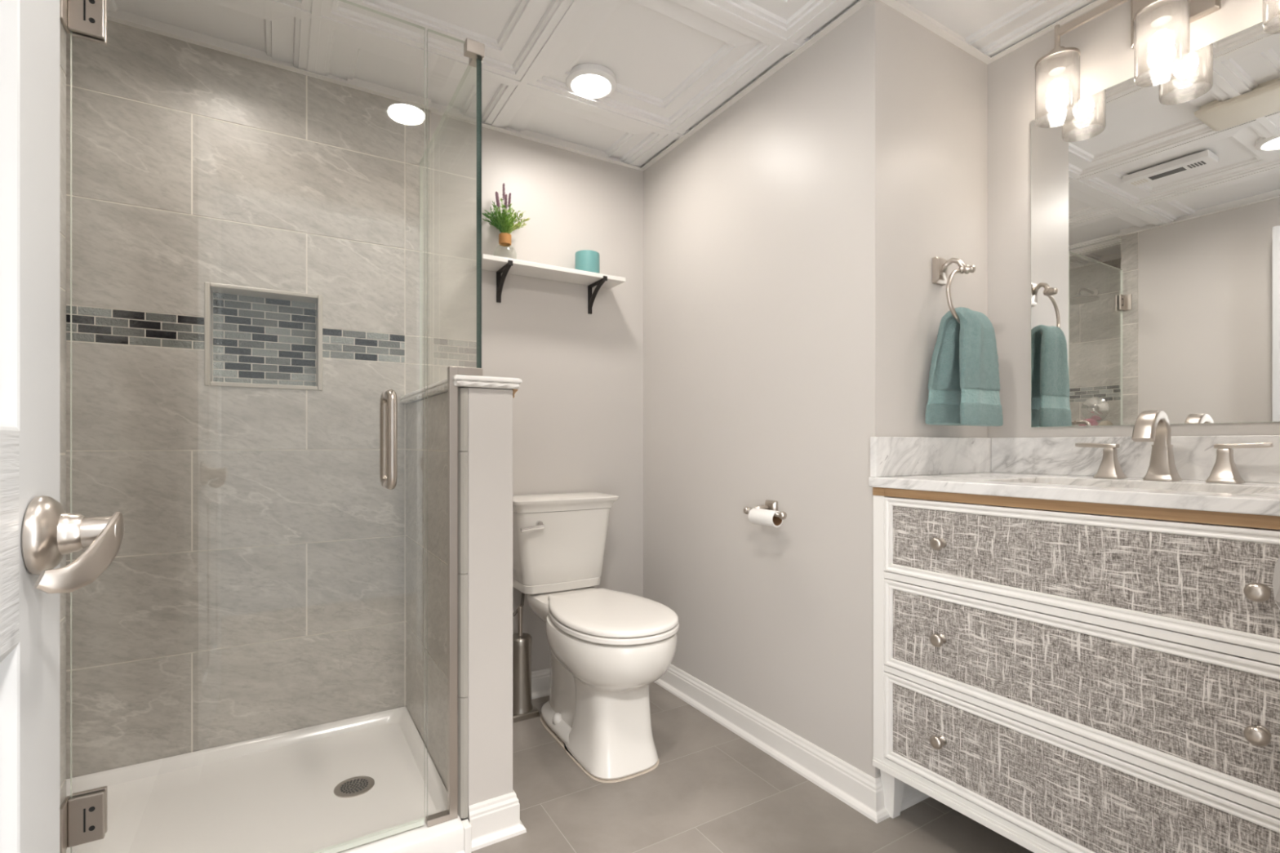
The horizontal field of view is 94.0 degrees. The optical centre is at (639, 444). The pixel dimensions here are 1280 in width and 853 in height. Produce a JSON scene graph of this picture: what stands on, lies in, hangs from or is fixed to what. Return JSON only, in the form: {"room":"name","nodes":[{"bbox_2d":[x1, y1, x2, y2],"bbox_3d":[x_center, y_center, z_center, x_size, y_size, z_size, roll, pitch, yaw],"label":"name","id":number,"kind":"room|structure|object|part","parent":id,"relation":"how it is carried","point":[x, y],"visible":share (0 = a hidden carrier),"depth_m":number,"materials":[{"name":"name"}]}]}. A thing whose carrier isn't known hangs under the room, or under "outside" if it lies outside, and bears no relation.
{"room":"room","nodes":[
{"label":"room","id":0,"kind":"room"},
{"bbox_2d":[59,19,66,852],"bbox_3d":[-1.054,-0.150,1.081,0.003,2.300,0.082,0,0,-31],"label":"door frame","id":1,"kind":"structure","parent":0,"point":[62,30],"depth_m":1.10,"materials":[{"name":"wood"}]},
{"bbox_2d":[212,291,316,386],"bbox_3d":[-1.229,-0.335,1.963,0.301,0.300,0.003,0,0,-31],"label":"wall niche","id":2,"kind":"object","parent":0,"point":[255,340],"visible":0.94,"depth_m":1.96,"materials":[{"name":"tile"}]},
{"bbox_2d":[65,19,643,779],"bbox_3d":[-0.905,-0.170,2.137,2.325,2.340,0.135,0,0,-31],"label":"wall","id":3,"kind":"structure","parent":0,"point":[255,587],"depth_m":1.91,"materials":[{"name":"stone"}]},
{"bbox_2d":[204,281,322,391],"bbox_3d":[-1.206,-0.335,1.924,0.317,0.315,0.091,0,0,-31],"label":"frame","id":4,"kind":"structure","parent":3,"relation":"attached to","point":[209,287],"depth_m":1.89,"materials":[{"name":"beige tile"}]},
{"bbox_2d":[106,8,438,110],"bbox_3d":[-1.294,-1.223,1.809,1.320,0.038,0.022,0,0,-31],"label":"trim","id":5,"kind":"structure","parent":3,"relation":"attached to","point":[120,16],"depth_m":1.85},
{"bbox_2d":[512,592,524,617],"bbox_3d":[-0.509,0.622,2.258,0.124,0.152,0.095,0,0,-31],"label":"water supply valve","id":6,"kind":"object","parent":3,"relation":"attached to","point":[514,614],"visible":0.04,"depth_m":2.25,"materials":[{"name":"silver metal"}]},
{"bbox_2d":[430,102,643,171],"bbox_3d":[-0.368,-1.223,2.387,0.907,0.038,0.022,0,0,-31],"label":"trim","id":7,"kind":"structure","parent":3,"relation":"attached to","point":[454,113],"depth_m":2.38,"materials":[{"name":"white paint"}]},
{"bbox_2d":[531,667,550,699],"bbox_3d":[-0.345,0.951,2.399,0.855,0.099,0.026,0,0,-31],"label":"baseboard","id":8,"kind":"structure","parent":3,"relation":"attached to","point":[540,679],"depth_m":2.37,"materials":[{"name":"white wood"}]},
{"bbox_2d":[472,253,625,314],"bbox_3d":[-0.342,-0.612,2.332,0.586,0.134,0.142,0,0,-31],"label":"wall shelf","id":9,"kind":"object","parent":3,"relation":"attached to","point":[503,265],"visible":0.99,"depth_m":2.30,"materials":[{"name":"white wood"}]},
{"bbox_2d":[493,232,516,259],"bbox_3d":[-0.505,-0.734,2.236,0.086,0.108,0.086,0,0,-31],"label":"vase","id":10,"kind":"object","parent":9,"relation":"on","point":[504,238],"visible":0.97,"depth_m":2.22,"materials":[{"name":"orange ceramic"}]},
{"bbox_2d":[482,182,529,233],"bbox_3d":[-0.505,-0.871,2.232,0.180,0.213,0.162,0,0,-31],"label":"bunch","id":11,"kind":"object","parent":10,"relation":"on","point":[504,223],"visible":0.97,"depth_m":2.22,"materials":[{"name":"green plant"}]},
{"bbox_2d":[574,249,599,273],"bbox_3d":[-0.213,-0.729,2.414,0.099,0.098,0.099,0,0,-31],"label":"pillar candle","id":12,"kind":"object","parent":9,"relation":"on","point":[588,260],"visible":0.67,"depth_m":2.37,"materials":[{"name":"teal wax"}]},
{"bbox_2d":[406,391,459,791],"bbox_3d":[-0.638,0.430,1.800,0.003,1.140,0.717,0,0,-31],"label":"tiled wall","id":13,"kind":"structure","parent":0,"point":[437,404],"depth_m":1.79,"materials":[{"name":"stone"}]},
{"bbox_2d":[457,387,467,818],"bbox_3d":[-0.445,0.394,1.491,0.020,1.068,0.032,0,0,-31],"label":"trim","id":14,"kind":"structure","parent":13,"relation":"attached to","point":[462,392],"depth_m":1.48,"materials":[{"name":"tile"}]},
{"bbox_2d":[459,387,512,821],"bbox_3d":[-0.573,0.429,1.837,0.117,1.142,0.752,0,0,-31],"label":"wall","id":15,"kind":"structure","parent":0,"point":[490,411],"depth_m":1.51,"materials":[{"name":"paint"}]},
{"bbox_2d":[400,374,522,404],"bbox_3d":[-0.577,-0.158,1.824,0.173,0.029,0.768,0,0,-31],"label":"coping","id":16,"kind":"object","parent":15,"relation":"on","point":[438,388],"visible":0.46,"depth_m":1.52},
{"bbox_2d":[419,58,480,388],"bbox_3d":[-0.596,-0.590,1.824,0.010,0.832,0.717,0,0,-31],"label":"glass panel","id":17,"kind":"object","parent":16,"relation":"on","point":[478,61],"visible":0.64,"depth_m":1.52,"materials":[{"name":"clear glass"}]},
{"bbox_2d":[468,791,526,851],"bbox_3d":[-0.360,0.951,1.511,0.142,0.099,0.026,0,0,-31],"label":"baseboard","id":18,"kind":"structure","parent":15,"relation":"attached to","point":[496,820],"depth_m":1.51,"materials":[{"name":"white wood"}]},
{"bbox_2d":[511,389,518,397],"bbox_3d":[-0.517,-0.132,1.871,0.014,0.022,0.748,0,0,-31],"label":"trim","id":19,"kind":"structure","parent":15,"relation":"attached to","point":[514,391],"depth_m":1.55,"materials":[{"name":"white wood"}]},
{"bbox_2d":[106,0,1095,166],"bbox_3d":[-0.183,-1.226,1.064,3.050,0.029,3.050,0,0,-31],"label":"ceiling","id":20,"kind":"structure","parent":0,"point":[668,59],"depth_m":1.82,"materials":[{"name":"white paint"}]},
{"bbox_2d":[254,0,846,165],"bbox_3d":[-0.042,-1.212,1.053,2.820,0.007,2.645,0,0,-31],"label":"grid","id":21,"kind":"object","parent":20,"relation":"attached to","point":[314,15],"visible":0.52,"depth_m":1.82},
{"bbox_2d":[565,63,616,99],"bbox_3d":[-0.166,-1.227,2.027,0.172,0.025,0.172,0,0,-31],"label":"recessed light","id":22,"kind":"object","parent":20,"relation":"in","point":[593,81],"visible":1,"depth_m":2.00,"materials":[{"name":"white plastic"}]},
{"bbox_2d":[471,682,1033,852],"bbox_3d":[0.130,1.000,0.751,3.400,0.001,3.550,0,0,-31],"label":"floor","id":23,"kind":"structure","parent":0,"point":[710,789],"depth_m":1.63,"materials":[{"name":"tile"}]},
{"bbox_2d":[65,706,471,852],"bbox_3d":[-1.129,0.962,1.460,1.224,0.076,0.787,0,0,-31],"label":"shower pan","id":24,"kind":"object","parent":23,"relation":"on","point":[310,789],"visible":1,"depth_m":1.64,"materials":[{"name":"white plastic"}]},
{"bbox_2d":[425,28,484,827],"bbox_3d":[-0.466,-0.044,1.496,0.140,1.936,0.058,0,0,-31],"label":"fixed glass panel","id":25,"kind":"object","parent":24,"relation":"on","point":[473,50],"visible":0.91,"depth_m":1.47,"materials":[{"name":"clear glass"}]},
{"bbox_2d":[512,605,539,723],"bbox_3d":[-0.444,0.799,2.210,0.110,0.402,0.110,0,0,-31],"label":"toilet brush","id":26,"kind":"object","parent":23,"relation":"on","point":[523,709],"visible":0.75,"depth_m":2.17,"materials":[{"name":"metal"}]},
{"bbox_3d":[-0.444,0.655,2.210,0.019,0.114,0.019,0,0,-31],"label":"brush handle","id":27,"kind":"part","parent":26,"relation":"part of","materials":[{"name":"silver metal"}]},
{"bbox_2d":[512,632,533,714],"bbox_3d":[-0.444,0.844,2.210,0.092,0.271,0.092,0,0,-31],"label":"canister","id":28,"kind":"object","parent":26,"relation":"on","point":[522,642],"depth_m":2.17,"materials":[{"name":"metal"}]},
{"bbox_2d":[512,492,679,782],"bbox_3d":[-0.168,0.599,2.047,0.422,0.800,0.796,0,0,-31],"label":"toilet","id":29,"kind":"object","parent":23,"relation":"on","point":[606,646],"visible":1,"depth_m":1.88,"materials":[{"name":"ceramic"}]},
{"bbox_3d":[-0.384,0.291,2.120,0.093,0.035,0.031,0,0,-38],"label":"flush lever","id":30,"kind":"part","parent":29,"relation":"part of","materials":[{"name":"silver metal"}]},
{"bbox_3d":[-0.316,0.396,2.293,0.380,0.300,0.214,0,0,-31],"label":"tank","id":31,"kind":"part","parent":29,"relation":"part of","materials":[{"name":"ceramic"}]},
{"bbox_3d":[-0.310,0.222,2.283,0.422,0.046,0.244,0,0,-31],"label":"tank lid","id":32,"kind":"part","parent":29,"relation":"part of","materials":[{"name":"ceramic"}]},
{"bbox_3d":[-0.098,0.538,1.932,0.359,0.022,0.524,0,0,-31],"label":"lid","id":33,"kind":"part","parent":29,"relation":"part of","materials":[{"name":"plastic"}]},
{"bbox_3d":[-0.098,0.560,1.932,0.362,0.019,0.527,0,0,-31],"label":"seat","id":34,"kind":"part","parent":29,"relation":"part of","materials":[{"name":"plastic"}]},
{"bbox_2d":[872,487,1279,852],"bbox_3d":[1.091,0.557,1.338,0.584,0.885,0.929,0,0,-31],"label":"vanity cabinet","id":35,"kind":"object","parent":23,"relation":"on","point":[1057,676],"visible":0.98,"depth_m":1.18,"materials":[{"name":"white wood"}]},
{"bbox_3d":[0.680,0.928,1.602,0.052,0.142,0.046,0,0,-31],"label":"leg","id":36,"kind":"part","parent":35,"relation":"part of","materials":[{"name":"white wood"}]},
{"bbox_3d":[0.713,0.712,1.427,0.030,0.031,0.031,0,0,-31],"label":"knob","id":37,"kind":"part","parent":35,"relation":"part of","materials":[{"name":"silver metal"}]},
{"bbox_3d":[0.713,0.468,1.427,0.030,0.031,0.031,0,0,-31],"label":"knob","id":38,"kind":"part","parent":35,"relation":"part of","materials":[{"name":"silver metal"}]},
{"bbox_3d":[0.713,0.238,1.427,0.030,0.031,0.031,0,0,-31],"label":"knob","id":39,"kind":"part","parent":35,"relation":"part of","materials":[{"name":"silver metal"}]},
{"bbox_3d":[0.864,0.849,1.201,0.004,0.023,0.929,0,0,-31],"label":"moulding","id":40,"kind":"part","parent":35,"relation":"part of","materials":[{"name":"white wood"}]},
{"bbox_2d":[868,471,1279,516],"bbox_3d":[1.099,0.101,1.339,0.576,0.026,0.940,0,0,-31],"label":"countertop","id":41,"kind":"structure","parent":35,"relation":"on","point":[1246,498],"depth_m":1.27,"materials":[{"name":"white stone"}]},
{"bbox_2d":[870,436,991,477],"bbox_3d":[0.863,0.034,1.734,0.569,0.107,0.020,0,0,-31],"label":"side splash","id":42,"kind":"object","parent":41,"relation":"on","point":[890,456],"visible":1,"depth_m":1.69,"materials":[{"name":"white stone"}]},
{"bbox_2d":[1075,409,1273,484],"bbox_3d":[1.223,0.003,1.417,0.160,0.168,0.370,0,0,-31],"label":"faucet","id":43,"kind":"object","parent":41,"relation":"on","point":[1153,425],"visible":1,"depth_m":1.41,"materials":[{"name":"silver metal"}]},
{"bbox_3d":[1.197,0.003,1.564,0.024,0.014,0.092,0,0,-31],"label":"lever","id":44,"kind":"part","parent":43,"relation":"part of","materials":[{"name":"silver metal"}]},
{"bbox_3d":[1.212,0.048,1.538,0.053,0.078,0.053,0,0,-31],"label":"handle","id":45,"kind":"part","parent":43,"relation":"part of","materials":[{"name":"silver metal"}]},
{"bbox_3d":[1.259,0.044,1.438,0.058,0.086,0.058,0,0,-31],"label":"spout","id":46,"kind":"part","parent":43,"relation":"part of","materials":[{"name":"silver metal"}]},
{"bbox_3d":[1.325,0.048,1.352,0.053,0.078,0.053,0,0,-31],"label":"handle","id":47,"kind":"part","parent":43,"relation":"part of","materials":[{"name":"silver metal"}]},
{"bbox_3d":[1.341,0.003,1.326,0.024,0.014,0.092,0,0,-31],"label":"lever","id":48,"kind":"part","parent":43,"relation":"part of","materials":[{"name":"silver metal"}]},
{"bbox_3d":[0.874,0.125,1.206,0.022,0.022,0.929,0,0,-31],"label":"rail","id":49,"kind":"part","parent":35,"relation":"part of","materials":[{"name":"brown wood"}]},
{"bbox_3d":[0.872,0.710,1.205,0.021,0.222,0.858,0,0,-31],"label":"drawer","id":50,"kind":"part","parent":35,"relation":"part of","materials":[{"name":"grey fabric"}]},
{"bbox_3d":[0.872,0.466,1.205,0.021,0.224,0.858,0,0,-31],"label":"drawer","id":51,"kind":"part","parent":35,"relation":"part of","materials":[{"name":"grey fabric"}]},
{"bbox_3d":[0.872,0.236,1.205,0.021,0.194,0.858,0,0,-31],"label":"drawer","id":52,"kind":"part","parent":35,"relation":"part of","materials":[{"name":"grey fabric"}]},
{"bbox_3d":[0.868,0.710,1.203,0.004,0.180,0.816,0,0,-31],"label":"fabric panel","id":53,"kind":"part","parent":35,"relation":"part of","materials":[{"name":"fabric"}]},
{"bbox_3d":[0.868,0.466,1.203,0.004,0.181,0.816,0,0,-31],"label":"fabric panel","id":54,"kind":"part","parent":35,"relation":"part of","materials":[{"name":"fabric"}]},
{"bbox_3d":[0.868,0.236,1.203,0.004,0.151,0.816,0,0,-31],"label":"fabric panel","id":55,"kind":"part","parent":35,"relation":"part of","materials":[{"name":"fabric"}]},
{"bbox_3d":[0.995,0.468,0.960,0.030,0.031,0.031,0,0,-31],"label":"knob","id":56,"kind":"part","parent":35,"relation":"part of","materials":[{"name":"silver metal"}]},
{"bbox_3d":[0.995,0.238,0.960,0.030,0.031,0.031,0,0,-31],"label":"knob","id":57,"kind":"part","parent":35,"relation":"part of","materials":[{"name":"silver metal"}]},
{"bbox_2d":[643,0,902,778],"bbox_3d":[0.375,-0.170,2.151,0.120,2.340,1.197,0,0,-31],"label":"wall","id":58,"kind":"structure","parent":0,"point":[773,232],"depth_m":1.91,"materials":[{"name":"paint"}]},
{"bbox_2d":[641,0,871,170],"bbox_3d":[0.320,-1.223,2.105,0.022,0.038,1.219,0,0,-31],"label":"trim","id":59,"kind":"structure","parent":58,"relation":"attached to","point":[857,6],"depth_m":1.95,"materials":[{"name":"white paint"}]},
{"bbox_2d":[742,500,786,519],"bbox_3d":[0.414,0.213,1.898,0.075,0.060,0.187,0,0,-31],"label":"toilet paper holder","id":60,"kind":"object","parent":58,"relation":"attached to","point":[769,504],"visible":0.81,"depth_m":1.92,"materials":[{"name":"silver metal"}]},
{"bbox_3d":[0.391,0.210,1.928,0.065,0.028,0.024,0,0,-4],"label":"post","id":61,"kind":"part","parent":60,"relation":"part of","materials":[{"name":"silver metal"}]},
{"bbox_2d":[748,508,783,527],"bbox_3d":[0.396,0.231,1.880,0.050,0.050,0.106,0,0,-31],"label":"toilet paper","id":62,"kind":"object","parent":60,"relation":"on","point":[756,516],"visible":0.91,"depth_m":1.86,"materials":[{"name":"paper"}]},
{"bbox_3d":[0.425,0.213,1.937,0.016,0.060,0.048,0,0,-31],"label":"wall plate","id":63,"kind":"part","parent":60,"relation":"part of","materials":[{"name":"silver metal"}]},
{"bbox_2d":[653,664,877,823],"bbox_3d":[0.320,0.951,2.102,0.026,0.099,1.223,0,0,-31],"label":"baseboard","id":64,"kind":"structure","parent":58,"relation":"attached to","point":[842,780],"depth_m":1.89,"materials":[{"name":"white wood"}]},
{"bbox_2d":[902,14,987,437],"bbox_3d":[0.939,-0.170,1.863,0.547,2.340,0.120,0,0,-31],"label":"wall","id":65,"kind":"structure","parent":0,"point":[945,86],"depth_m":1.75,"materials":[{"name":"paint"}]},
{"bbox_2d":[875,776,929,823],"bbox_3d":[0.864,0.951,1.732,0.573,0.099,0.026,0,0,-31],"label":"baseboard","id":66,"kind":"structure","parent":65,"relation":"attached to","point":[912,796],"depth_m":1.63,"materials":[{"name":"white wood"}]},
{"bbox_2d":[880,0,991,64],"bbox_3d":[0.864,-1.223,1.734,0.569,0.038,0.022,0,0,-31],"label":"trim","id":67,"kind":"structure","parent":65,"relation":"attached to","point":[902,6],"depth_m":1.73,"materials":[{"name":"white wood"}]},
{"bbox_2d":[932,256,976,323],"bbox_3d":[0.910,-0.441,1.720,0.124,0.206,0.096,0,0,-11],"label":"towel ring","id":68,"kind":"object","parent":65,"relation":"attached to","point":[940,265],"visible":0.87,"depth_m":1.71,"materials":[{"name":"silver metal"}]},
{"bbox_3d":[0.879,-0.507,1.745,0.053,0.075,0.018,0,0,-31],"label":"wall plate","id":69,"kind":"part","parent":68,"relation":"part of","materials":[{"name":"silver metal"}]},
{"bbox_3d":[0.913,-0.511,1.714,0.026,0.053,0.094,0,0,-44],"label":"post","id":70,"kind":"part","parent":68,"relation":"part of","materials":[{"name":"silver metal"}]},
{"bbox_2d":[924,306,1003,426],"bbox_3d":[0.929,-0.220,1.709,0.250,0.338,0.116,0,0,-31],"label":"hand towel","id":71,"kind":"object","parent":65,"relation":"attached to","point":[963,388],"visible":1,"depth_m":1.69,"materials":[{"name":"fabric"}]},
{"bbox_2d":[987,0,1279,437],"bbox_3d":[1.429,-0.170,1.466,0.120,2.340,1.067,0,0,-31],"label":"wall","id":72,"kind":"structure","parent":0,"point":[1103,42],"depth_m":1.80,"materials":[{"name":"paint"}]},
{"bbox_2d":[987,0,1106,64],"bbox_3d":[1.338,-1.223,1.480,0.022,0.038,0.947,0,0,-31],"label":"crown molding","id":73,"kind":"structure","parent":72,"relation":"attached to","point":[1096,2],"depth_m":1.73,"materials":[{"name":"white wood"}]},
{"bbox_2d":[991,435,1279,483],"bbox_3d":[1.342,0.034,1.474,0.020,0.107,0.919,0,0,-31],"label":"backsplash","id":74,"kind":"structure","parent":72,"relation":"attached to","point":[1194,456],"depth_m":1.56,"materials":[{"name":"white stone"}]},
{"bbox_2d":[1031,21,1279,427],"bbox_3d":[1.348,-0.506,1.477,0.007,0.913,0.701,0,0,-31],"label":"vanity mirror","id":75,"kind":"object","parent":72,"relation":"attached to","point":[1155,206],"visible":0.92,"depth_m":1.51,"materials":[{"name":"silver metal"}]},
{"bbox_2d":[1034,0,1279,125],"bbox_3d":[1.283,-1.036,1.461,0.136,0.273,0.558,0,0,-31],"label":"vanity light","id":76,"kind":"object","parent":72,"relation":"attached to","point":[1160,29],"visible":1,"depth_m":1.48,"materials":[{"name":"glass"}]},
{"bbox_2d":[1034,24,1080,69],"bbox_3d":[1.152,-1.093,1.647,0.104,0.125,0.104,0,0,-31],"label":"socket","id":77,"kind":"object","parent":76,"relation":"attached to","point":[1059,55],"depth_m":1.61,"materials":[{"name":"silver metal"}]},
{"bbox_3d":[1.152,-0.977,1.647,0.103,0.155,0.103,0,0,-31],"label":"lamp shade","id":78,"kind":"part","parent":76,"relation":"part of","materials":[{"name":"white glass"}]},
{"bbox_2d":[1133,0,1190,20],"bbox_3d":[1.269,-1.093,1.452,0.104,0.125,0.104,0,0,-31],"label":"socket","id":79,"kind":"object","parent":76,"relation":"attached to","point":[1148,10],"depth_m":1.42,"materials":[{"name":"glass"}]},
{"bbox_3d":[1.269,-0.977,1.452,0.103,0.155,0.103,0,0,-31],"label":"lamp shade","id":80,"kind":"part","parent":76,"relation":"part of","materials":[{"name":"white glass"}]},
{"bbox_3d":[1.387,-0.977,1.258,0.103,0.155,0.103,0,0,-31],"label":"lamp shade","id":81,"kind":"part","parent":76,"relation":"part of","materials":[{"name":"white glass"}]},
{"bbox_3d":[0.395,-0.170,0.286,2.872,2.340,0.120,0,0,-31],"label":"wall","id":82,"kind":"structure","parent":0,"visible":0},
{"bbox_2d":[0,0,124,852],"bbox_3d":[-0.410,-0.021,0.321,0.100,2.018,0.758,0,0,-31],"label":"door","id":83,"kind":"structure","parent":82,"relation":"in","point":[37,532],"depth_m":0.56,"materials":[{"name":"white wood"}]},
{"bbox_3d":[-0.531,0.103,0.572,0.034,0.069,0.086,0,0,-14],"label":"lever","id":84,"kind":"part","parent":83,"relation":"part of","materials":[{"name":"silver metal"}]},
{"bbox_2d":[1272,556,1279,610],"bbox_3d":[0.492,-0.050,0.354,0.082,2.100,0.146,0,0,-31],"label":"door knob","id":85,"kind":"structure","parent":82,"relation":"attached to","point":[1276,580],"depth_m":0.39,"materials":[{"name":"silver metal"}]},
{"bbox_3d":[-1.535,-0.170,1.285,0.606,2.340,0.929,0,0,-31],"label":"wall","id":86,"kind":"structure","parent":0,"visible":0},
{"bbox_2d":[59,0,425,852],"bbox_3d":[-0.795,-0.043,1.278,0.642,1.925,0.135,0,0,-31],"label":"shower door","id":87,"kind":"structure","parent":86,"relation":"attached to","point":[82,815],"depth_m":1.12,"materials":[{"name":"clear glass"}]},
{"bbox_3d":[-0.591,-0.011,1.401,0.025,0.235,0.135,0,0,-31],"label":"pull handle","id":88,"kind":"part","parent":87,"relation":"part of","materials":[{"name":"silver metal"}]}
]}

